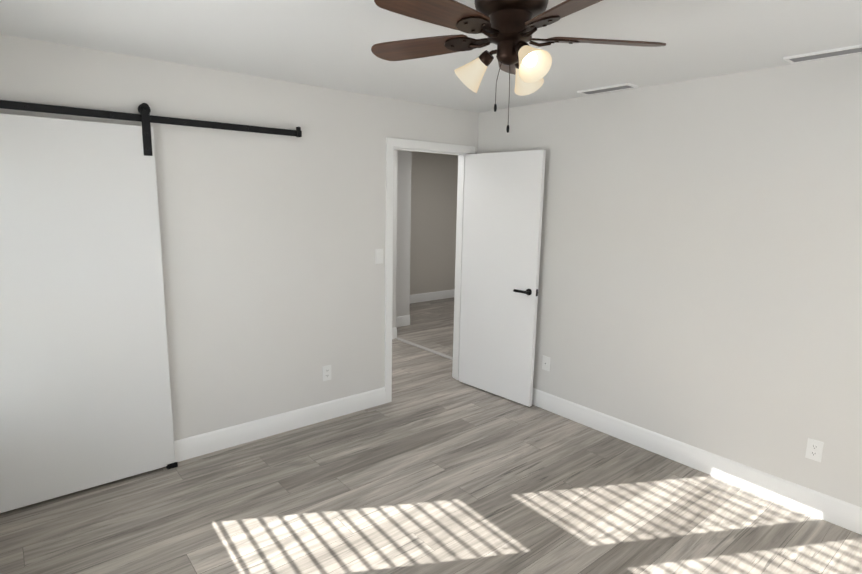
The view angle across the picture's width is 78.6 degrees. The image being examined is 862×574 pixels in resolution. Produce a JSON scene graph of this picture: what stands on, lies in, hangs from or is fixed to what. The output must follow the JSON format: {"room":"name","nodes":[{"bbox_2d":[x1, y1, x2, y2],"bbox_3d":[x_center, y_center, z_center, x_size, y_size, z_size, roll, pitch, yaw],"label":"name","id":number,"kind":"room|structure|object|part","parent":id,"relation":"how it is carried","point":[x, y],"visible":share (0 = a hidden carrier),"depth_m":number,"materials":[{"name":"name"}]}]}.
{"room":"empty bedroom","nodes":[
{"label":"empty bedroom","id":0,"kind":"room"},
{"bbox_2d":[0,34,478,440],"bbox_3d":[0.126,-0.306,4.674,6.720,2.440,0.120,-7,12,-39],"label":"wall","id":1,"kind":"structure","parent":0,"point":[274,283],"depth_m":3.52,"materials":[{"name":"beige paint"}]},
{"bbox_2d":[0,100,301,512],"bbox_3d":[-1.635,0.055,3.105,1.938,2.186,0.108,-7,12,-39],"label":"barn door","id":2,"kind":"structure","parent":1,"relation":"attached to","point":[85,396],"depth_m":2.87,"materials":[{"name":"white paint"}]},
{"bbox_2d":[174,387,385,461],"bbox_3d":[-1.404,1.023,3.541,2.659,0.140,0.016,-7,12,-39],"label":"baseboard","id":3,"kind":"structure","parent":1,"relation":"attached to","point":[209,442],"depth_m":3.76,"materials":[{"name":"white wood"}]},
{"bbox_2d":[322,365,330,380],"bbox_3d":[-0.789,0.653,3.997,0.072,0.116,0.008,-7,12,-39],"label":"electrical outlet","id":4,"kind":"object","parent":1,"relation":"attached to","point":[326,370],"visible":1,"depth_m":3.99,"materials":[{"name":"white plastic"}]},
{"bbox_2d":[375,249,382,263],"bbox_3d":[-0.405,-0.243,4.150,0.072,0.116,0.012,-7,12,-39],"label":"light switch","id":5,"kind":"object","parent":1,"relation":"attached to","point":[378,256],"visible":1,"depth_m":4.14,"materials":[{"name":"white plastic"}]},
{"bbox_2d":[385,137,474,402],"bbox_3d":[-0.043,-0.142,4.562,0.944,2.147,0.152,-7,12,-39],"label":"door frame","id":6,"kind":"structure","parent":1,"relation":"attached to","point":[460,151],"depth_m":4.36,"materials":[{"name":"white wood"}]},
{"bbox_2d":[459,150,545,406],"bbox_3d":[0.569,-0.083,4.472,0.135,2.062,0.825,-8,13,-43],"label":"hinged door","id":7,"kind":"structure","parent":6,"relation":"attached to","point":[503,205],"depth_m":4.42,"materials":[{"name":"white paint"}]},
{"bbox_2d":[392,150,399,327],"bbox_3d":[-1.161,-0.500,5.666,1.870,2.440,0.120,-7,12,-39],"label":"wall","id":8,"kind":"structure","parent":0,"point":[396,153],"depth_m":6.33,"materials":[{"name":"beige paint"}]},
{"bbox_2d":[392,326,398,338],"bbox_3d":[-1.088,0.637,5.850,1.766,0.140,0.016,-7,12,-39],"label":"baseboard","id":9,"kind":"structure","parent":8,"relation":"attached to","point":[394,330],"depth_m":6.37,"materials":[{"name":"white wood"}]},
{"bbox_2d":[400,150,403,315],"bbox_3d":[-0.618,-0.664,6.689,0.530,2.440,0.120,-7,12,-39],"label":"wall","id":10,"kind":"structure","parent":0,"point":[401,151],"depth_m":6.81,"materials":[{"name":"beige paint"}]},
{"bbox_2d":[396,315,409,326],"bbox_3d":[-0.497,0.468,6.913,0.550,0.140,0.016,-7,12,-39],"label":"baseboard","id":11,"kind":"structure","parent":10,"relation":"attached to","point":[404,320],"depth_m":7.01,"materials":[{"name":"white wood"}]},
{"bbox_2d":[404,151,411,314],"bbox_3d":[-0.675,-0.767,7.289,0.120,2.440,1.130,-7,12,-39],"label":"wall","id":12,"kind":"structure","parent":0,"point":[407,154],"depth_m":6.88,"materials":[{"name":"beige paint"}]},
{"bbox_2d":[0,297,861,573],"bbox_3d":[0.163,1.039,4.349,7.320,0.100,7.440,-7,12,-39],"label":"floor","id":13,"kind":"structure","parent":0,"point":[434,466],"depth_m":2.91,"materials":[{"name":"wood"}]},
{"bbox_2d":[395,337,452,359],"bbox_3d":[0.045,0.725,5.856,0.060,0.008,1.480,-7,12,-39],"label":"threshold","id":14,"kind":"object","parent":13,"relation":"on","point":[425,348],"depth_m":5.98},
{"bbox_2d":[0,0,861,112],"bbox_3d":[0.213,-1.475,3.921,7.320,0.120,7.440,-7,12,-39],"label":"ceiling","id":15,"kind":"structure","parent":0,"point":[326,43],"depth_m":2.49,"materials":[{"name":"white paint"}]},
{"bbox_2d":[371,0,665,132],"bbox_3d":[0.251,-0.801,1.829,1.072,0.505,1.101,-7,12,-39],"label":"fan","id":16,"kind":"object","parent":15,"relation":"hanging from","point":[508,28],"visible":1,"depth_m":1.78,"materials":[{"name":"brown wood"}]},
{"bbox_3d":[-0.041,-0.916,2.020,0.426,0.007,0.142,6,-1,28],"label":"blade","id":17,"kind":"part","parent":16,"relation":"part of","materials":[{"name":"brown wood"}]},
{"bbox_3d":[0.011,-0.844,1.603,0.426,0.007,0.142,-8,1,-43],"label":"blade","id":18,"kind":"part","parent":16,"relation":"part of","materials":[{"name":"brown wood"}]},
{"bbox_3d":[0.430,-0.823,1.524,0.142,0.007,0.426,-16,16,-22],"label":"blade","id":19,"kind":"part","parent":16,"relation":"part of","materials":[{"name":"brown wood"}]},
{"label":"blade","id":20,"kind":"part","parent":16,"relation":"part of","materials":[{"name":"brown wood"}]},
{"bbox_2d":[577,83,637,94],"bbox_3d":[1.174,-1.321,3.518,0.125,0.011,0.380,-7,12,-39],"label":"ceiling vent","id":21,"kind":"object","parent":15,"relation":"in","point":[617,87],"visible":1,"depth_m":3.50,"materials":[{"name":"white metal"}]},
{"bbox_2d":[783,44,861,63],"bbox_3d":[1.966,-1.145,2.580,0.125,0.011,0.380,-7,12,-39],"label":"ceiling vent","id":22,"kind":"object","parent":15,"relation":"in","point":[837,52],"visible":1,"depth_m":2.59,"materials":[{"name":"white metal"}]},
{"bbox_2d":[412,151,457,294],"bbox_3d":[-0.286,-0.954,8.435,2.200,2.440,0.120,-7,12,-39],"label":"wall","id":23,"kind":"structure","parent":0,"point":[425,184],"depth_m":8.62,"materials":[{"name":"beige paint"}]},
{"bbox_2d":[410,289,454,303],"bbox_3d":[-0.212,0.183,8.620,2.100,0.140,0.016,-7,12,-39],"label":"baseboard","id":24,"kind":"structure","parent":23,"relation":"attached to","point":[415,298],"depth_m":8.80,"materials":[{"name":"white wood"}]},
{"bbox_2d":[477,54,861,506],"bbox_3d":[1.756,-0.039,3.297,0.120,2.440,4.120,-7,12,-39],"label":"wall","id":25,"kind":"structure","parent":0,"point":[700,278],"depth_m":3.22,"materials":[{"name":"beige paint"}]},
{"bbox_2d":[542,356,549,370],"bbox_3d":[0.935,0.623,4.288,0.012,0.116,0.072,-7,12,-39],"label":"jack","id":26,"kind":"object","parent":25,"relation":"attached to","point":[546,363],"visible":1,"depth_m":4.29,"materials":[{"name":"white plastic"}]},
{"bbox_2d":[532,388,861,534],"bbox_3d":[1.632,1.093,3.484,0.044,0.140,4.000,-7,12,-39],"label":"baseboard","id":27,"kind":"structure","parent":25,"relation":"attached to","point":[838,512],"depth_m":3.31,"materials":[{"name":"white wood"}]},
{"bbox_2d":[805,438,823,461],"bbox_3d":[2.111,0.898,2.900,0.008,0.116,0.072,-7,12,-39],"label":"electrical outlet","id":28,"kind":"object","parent":25,"relation":"attached to","point":[814,449],"visible":1,"depth_m":2.90,"materials":[{"name":"white plastic"}]}
]}

